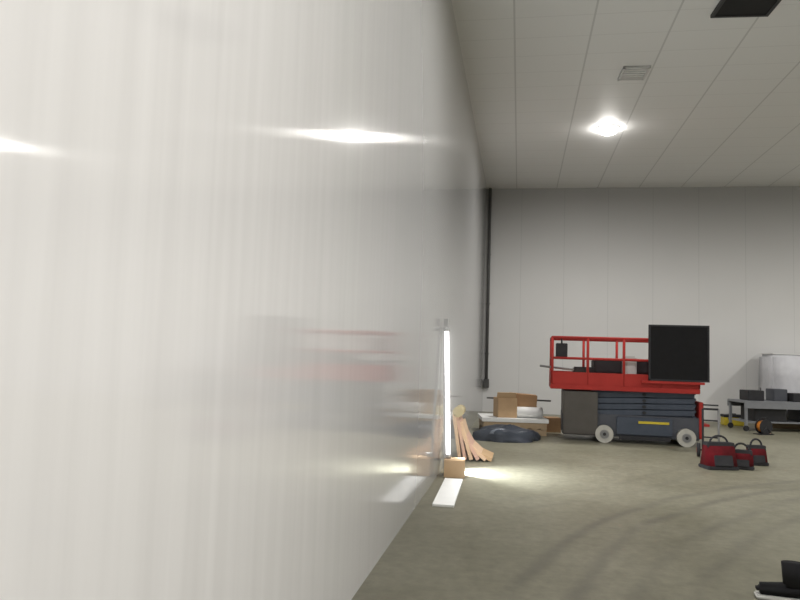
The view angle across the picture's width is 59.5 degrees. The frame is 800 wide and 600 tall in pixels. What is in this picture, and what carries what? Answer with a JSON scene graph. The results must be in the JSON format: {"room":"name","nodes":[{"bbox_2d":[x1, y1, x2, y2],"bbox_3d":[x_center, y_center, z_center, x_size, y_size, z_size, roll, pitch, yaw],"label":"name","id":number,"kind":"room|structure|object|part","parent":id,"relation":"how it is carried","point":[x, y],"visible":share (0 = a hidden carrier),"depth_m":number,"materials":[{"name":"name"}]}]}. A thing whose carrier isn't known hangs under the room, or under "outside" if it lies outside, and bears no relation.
{"room":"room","nodes":[
{"label":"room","id":0,"kind":"room"},
{"bbox_2d":[0,0,486,599],"bbox_3d":[-0.167,-1.156,4.924,0.200,5.860,27.430,1,-5,10],"label":"wall","id":1,"kind":"structure","parent":0,"point":[239,239],"depth_m":2.22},
{"bbox_2d":[351,411,799,599],"bbox_3d":[8.665,2.022,3.155,17.918,0.200,27.430,1,-5,10],"label":"floor","id":2,"kind":"structure","parent":0,"point":[557,516],"depth_m":5.92,"materials":[{"name":"concrete"}]},
{"bbox_2d":[432,478,462,507],"bbox_3d":[0.506,1.971,7.216,0.200,0.026,1.428,1,-5,9],"label":"plank","id":3,"kind":"object","parent":2,"relation":"on","point":[447,494],"visible":1,"depth_m":7.05,"materials":[{"name":"white wood"}]},
{"bbox_2d":[444,457,464,477],"bbox_3d":[0.639,1.963,8.206,0.244,0.203,0.240,1,-4,6],"label":"cardboard box","id":4,"kind":"object","parent":2,"relation":"on","point":[453,467],"visible":0.96,"depth_m":8.09,"materials":[{"name":"brown cardboard"}]},
{"bbox_2d":[442,319,450,457],"bbox_3d":[0.557,1.040,8.297,0.140,1.635,0.068,1,-5,10],"label":"fluorescent tube light","id":5,"kind":"object","parent":4,"relation":"on","point":[446,394],"visible":1,"depth_m":8.27,"materials":[{"name":"white"}]},
{"bbox_2d":[452,404,493,461],"bbox_3d":[1.021,1.828,9.694,0.541,0.722,0.690,1,-5,10],"label":"cardboard sheets","id":6,"kind":"object","parent":2,"relation":"on","point":[466,446],"visible":0.97,"depth_m":9.41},
{"bbox_2d":[472,424,540,442],"bbox_3d":[1.848,2.264,12.032,1.266,0.275,0.875,3,-5,-14],"label":"tarp","id":7,"kind":"object","parent":2,"relation":"on","point":[501,433],"visible":1,"depth_m":11.78,"materials":[{"name":"grey plastic"}]},
{"bbox_2d":[478,392,550,435],"bbox_3d":[2.228,2.129,13.306,1.411,0.766,1.040,2,-4,2],"label":"pallet","id":8,"kind":"object","parent":2,"relation":"on","point":[521,410],"visible":0.88,"depth_m":12.95,"materials":[{"name":"brown wood"}]},
{"bbox_2d":[543,416,560,432],"bbox_3d":[2.931,2.416,13.602,0.304,0.283,0.300,2,-4,-7],"label":"cardboard box","id":9,"kind":"object","parent":2,"relation":"on","point":[554,424],"visible":0.72,"depth_m":13.46,"materials":[{"name":"brown cardboard"}]},
{"bbox_2d":[540,336,709,446],"bbox_3d":[3.943,1.596,12.541,2.838,1.816,1.245,1,-5,11],"label":"scissor lift","id":10,"kind":"object","parent":2,"relation":"on","point":[607,399],"visible":0.94,"depth_m":12.11,"materials":[{"name":"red metal"}]},
{"bbox_3d":[2.680,1.060,12.313,0.048,0.810,0.048,1,-5,11],"label":"rail post","id":11,"kind":"part","parent":10,"relation":"part of","materials":[{"name":"red metal"}]},
{"bbox_3d":[3.473,1.157,13.247,0.048,0.810,0.048,1,-5,11],"label":"rail post","id":12,"kind":"part","parent":10,"relation":"part of","materials":[{"name":"red metal"}]},
{"bbox_3d":[3.273,1.069,12.200,0.048,0.810,0.048,1,-5,11],"label":"rail post","id":13,"kind":"part","parent":10,"relation":"part of","materials":[{"name":"red metal"}]},
{"bbox_3d":[3.878,0.675,12.117,2.415,0.052,0.052,1,-5,11],"label":"rail","id":14,"kind":"part","parent":10,"relation":"part of","materials":[{"name":"red metal"}]},
{"bbox_3d":[3.867,1.034,12.089,2.415,0.044,0.044,1,-5,11],"label":"rail","id":15,"kind":"part","parent":10,"relation":"part of","materials":[{"name":"red metal"}]},
{"bbox_3d":[4.078,0.763,13.165,2.415,0.052,0.052,1,-5,11],"label":"rail","id":16,"kind":"part","parent":10,"relation":"part of","materials":[{"name":"red metal"}]},
{"bbox_3d":[4.066,1.167,13.133,0.048,0.810,0.048,1,-5,11],"label":"rail post","id":17,"kind":"part","parent":10,"relation":"part of","materials":[{"name":"red metal"}]},
{"bbox_3d":[3.866,1.079,12.086,0.048,0.810,0.048,1,-5,11],"label":"rail post","id":18,"kind":"part","parent":10,"relation":"part of","materials":[{"name":"red metal"}]},
{"bbox_3d":[4.239,1.647,12.191,1.646,0.085,0.050,3,-4,11],"label":"arm","id":19,"kind":"part","parent":10,"relation":"part of","materials":[{"name":"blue metal"}]},
{"bbox_2d":[616,416,672,436],"bbox_3d":[4.193,2.173,12.023,0.915,0.300,0.080,1,-5,11],"label":"tray","id":20,"kind":"object","parent":10,"relation":"on","point":[626,426],"depth_m":11.99,"materials":[{"name":"metal"}]},
{"bbox_3d":[4.235,1.749,12.184,1.646,0.085,0.050,3,-4,11],"label":"arm","id":21,"kind":"part","parent":10,"relation":"part of","materials":[{"name":"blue metal"}]},
{"bbox_3d":[4.232,1.851,12.176,1.646,0.085,0.050,3,-4,11],"label":"arm","id":22,"kind":"part","parent":10,"relation":"part of","materials":[{"name":"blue metal"}]},
{"bbox_3d":[4.227,1.642,12.133,1.646,0.085,0.050,-1,-5,11],"label":"arm","id":23,"kind":"part","parent":10,"relation":"part of","materials":[{"name":"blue metal"}]},
{"bbox_3d":[4.224,1.744,12.125,1.646,0.085,0.050,-1,-5,11],"label":"arm","id":24,"kind":"part","parent":10,"relation":"part of","materials":[{"name":"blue metal"}]},
{"bbox_3d":[4.221,1.846,12.117,1.646,0.085,0.050,-1,-5,11],"label":"arm","id":25,"kind":"part","parent":10,"relation":"part of","materials":[{"name":"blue metal"}]},
{"bbox_3d":[4.229,1.954,12.168,1.646,0.085,0.050,3,-4,11],"label":"arm","id":26,"kind":"part","parent":10,"relation":"part of","materials":[{"name":"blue metal"}]},
{"bbox_3d":[4.218,1.949,12.109,1.646,0.085,0.050,-1,-5,11],"label":"arm","id":27,"kind":"part","parent":10,"relation":"part of","materials":[{"name":"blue metal"}]},
{"bbox_2d":[648,325,709,382],"bbox_3d":[4.717,0.902,11.851,0.970,0.950,0.062,1,-5,11],"label":"board","id":28,"kind":"object","parent":10,"relation":"on","point":[680,353],"visible":1,"depth_m":11.82,"materials":[{"name":"plastic"}]},
{"bbox_3d":[4.256,0.894,11.940,0.030,0.950,0.062,1,-5,11],"label":"frame","id":29,"kind":"part","parent":28,"relation":"part of","materials":[{"name":"plastic"}]},
{"bbox_3d":[4.703,1.360,11.816,0.970,0.030,0.062,1,-5,11],"label":"frame","id":30,"kind":"part","parent":28,"relation":"part of","materials":[{"name":"plastic"}]},
{"bbox_3d":[4.732,0.443,11.887,0.970,0.030,0.062,1,-5,11],"label":"frame","id":31,"kind":"part","parent":28,"relation":"part of","materials":[{"name":"plastic"}]},
{"bbox_3d":[5.179,0.909,11.762,0.030,0.950,0.062,1,-5,11],"label":"frame","id":32,"kind":"part","parent":28,"relation":"part of","materials":[{"name":"plastic"}]},
{"bbox_3d":[5.191,2.085,12.295,0.070,0.620,0.900,1,-5,11],"label":"entry step panel","id":33,"kind":"part","parent":10,"relation":"part of","materials":[{"name":"red paint"}]},
{"bbox_2d":[696,404,719,457],"bbox_3d":[4.678,1.975,10.532,0.395,0.790,0.380,0,-5,22],"label":"hand truck","id":34,"kind":"object","parent":2,"relation":"on","point":[698,449],"visible":0.64,"depth_m":10.60,"materials":[{"name":"metal"}]},
{"bbox_2d":[698,435,738,470],"bbox_3d":[4.310,2.050,9.461,0.428,0.454,0.302,2,-4,-5],"label":"tool bag","id":35,"kind":"object","parent":2,"relation":"on","point":[715,455],"visible":1,"depth_m":9.37,"materials":[{"name":"red fabric"}]},
{"bbox_2d":[720,413,743,425],"bbox_3d":[7.744,2.781,16.310,0.460,0.277,0.256,1,-4,4],"label":"toolbox","id":36,"kind":"object","parent":2,"relation":"on","point":[724,417],"visible":0.7,"depth_m":16.20,"materials":[{"name":"plastic"}]},
{"bbox_3d":[7.746,2.700,16.319,0.460,0.060,0.250,1,-4,4],"label":"case lid","id":37,"kind":"part","parent":36,"relation":"part of","materials":[{"name":"plastic"}]},
{"bbox_2d":[734,442,754,470],"bbox_3d":[4.642,2.116,9.525,0.306,0.354,0.239,0,-5,21],"label":"tool bag","id":38,"kind":"object","parent":2,"relation":"on","point":[744,457],"visible":0.67,"depth_m":9.44,"materials":[{"name":"red fabric"}]},
{"bbox_2d":[746,438,768,465],"bbox_3d":[5.061,2.152,9.944,0.265,0.374,0.240,1,-4,4],"label":"tool bag","id":39,"kind":"object","parent":2,"relation":"on","point":[759,451],"visible":0.8,"depth_m":9.87,"materials":[{"name":"red fabric"}]},
{"bbox_2d":[727,388,799,430],"bbox_3d":[8.554,2.387,15.336,2.417,0.960,0.800,2,-4,0],"label":"utility cart","id":40,"kind":"object","parent":2,"relation":"on","point":[754,407],"visible":1,"depth_m":15.15,"materials":[{"name":"metal"}]},
{"bbox_3d":[7.399,2.488,15.672,0.050,0.500,0.050,2,-4,0],"label":"leg","id":41,"kind":"part","parent":40,"relation":"part of","materials":[{"name":"grey metal"}]},
{"bbox_3d":[7.404,2.434,14.974,0.050,0.500,0.050,2,-4,0],"label":"leg","id":42,"kind":"part","parent":40,"relation":"part of","materials":[{"name":"grey metal"}]},
{"bbox_2d":[731,418,799,423],"bbox_3d":[8.546,2.666,15.315,2.300,0.030,0.700,2,-4,0],"label":"shelf","id":43,"kind":"object","parent":40,"relation":"attached to","point":[746,420],"depth_m":15.02,"materials":[{"name":"grey metal"}]},
{"bbox_2d":[753,418,773,434],"bbox_3d":[7.462,2.588,14.366,0.340,0.342,0.200,3,-5,-13],"label":"reel","id":44,"kind":"object","parent":2,"relation":"on","point":[763,427],"visible":1,"depth_m":14.30,"materials":[{"name":"plastic"}]},
{"bbox_2d":[754,560,799,599],"bbox_3d":[2.296,1.686,4.227,0.277,0.240,0.106,0,-5,18],"label":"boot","id":45,"kind":"object","parent":2,"relation":"on","point":[789,589],"visible":1,"depth_m":4.19,"materials":[{"name":"leather"}]},
{"bbox_2d":[758,353,799,428],"bbox_3d":[9.165,2.117,16.381,1.200,1.700,1.010,1,-5,10],"label":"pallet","id":46,"kind":"object","parent":2,"relation":"on","point":[776,370],"visible":0.54,"depth_m":16.00,"materials":[{"name":"white plastic"}]},
{"bbox_2d":[451,0,799,188],"bbox_3d":[8.854,-4.016,3.627,17.918,0.200,27.430,1,-5,10],"label":"ceiling","id":47,"kind":"structure","parent":0,"point":[717,104],"depth_m":11.62,"materials":[{"name":"metal"}]},
{"bbox_2d":[597,124,618,135],"bbox_3d":[3.990,-3.234,13.427,0.420,0.137,0.420,1,-5,10],"label":"ceiling light","id":48,"kind":"object","parent":47,"relation":"in","point":[609,129],"depth_m":13.31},
{"bbox_2d":[618,66,650,80],"bbox_3d":[3.613,-3.502,10.812,0.400,0.035,0.480,1,-4,7],"label":"ceiling vent","id":49,"kind":"object","parent":47,"relation":"in","point":[628,73],"depth_m":10.79,"materials":[{"name":"grey metal"}]},
{"bbox_2d":[482,186,799,421],"bbox_3d":[11.070,0.134,16.965,18.318,5.860,0.200,1,-5,10],"label":"wall","id":50,"kind":"structure","parent":0,"point":[585,262],"depth_m":17.79,"materials":[{"name":"white paint"}]},
{"bbox_2d":[483,188,491,387],"bbox_3d":[2.313,-0.344,18.329,0.140,5.240,0.115,1,-5,10],"label":"conduit","id":51,"kind":"object","parent":50,"relation":"attached to","point":[486,380],"visible":1,"depth_m":18.28,"materials":[{"name":"metal"}]},
{"bbox_2d":[710,0,781,17],"bbox_3d":[4.273,-3.660,8.489,0.700,0.040,0.890,1,-4,7],"label":"ceiling hatch","id":52,"kind":"object","parent":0,"point":[725,8],"depth_m":8.72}
]}

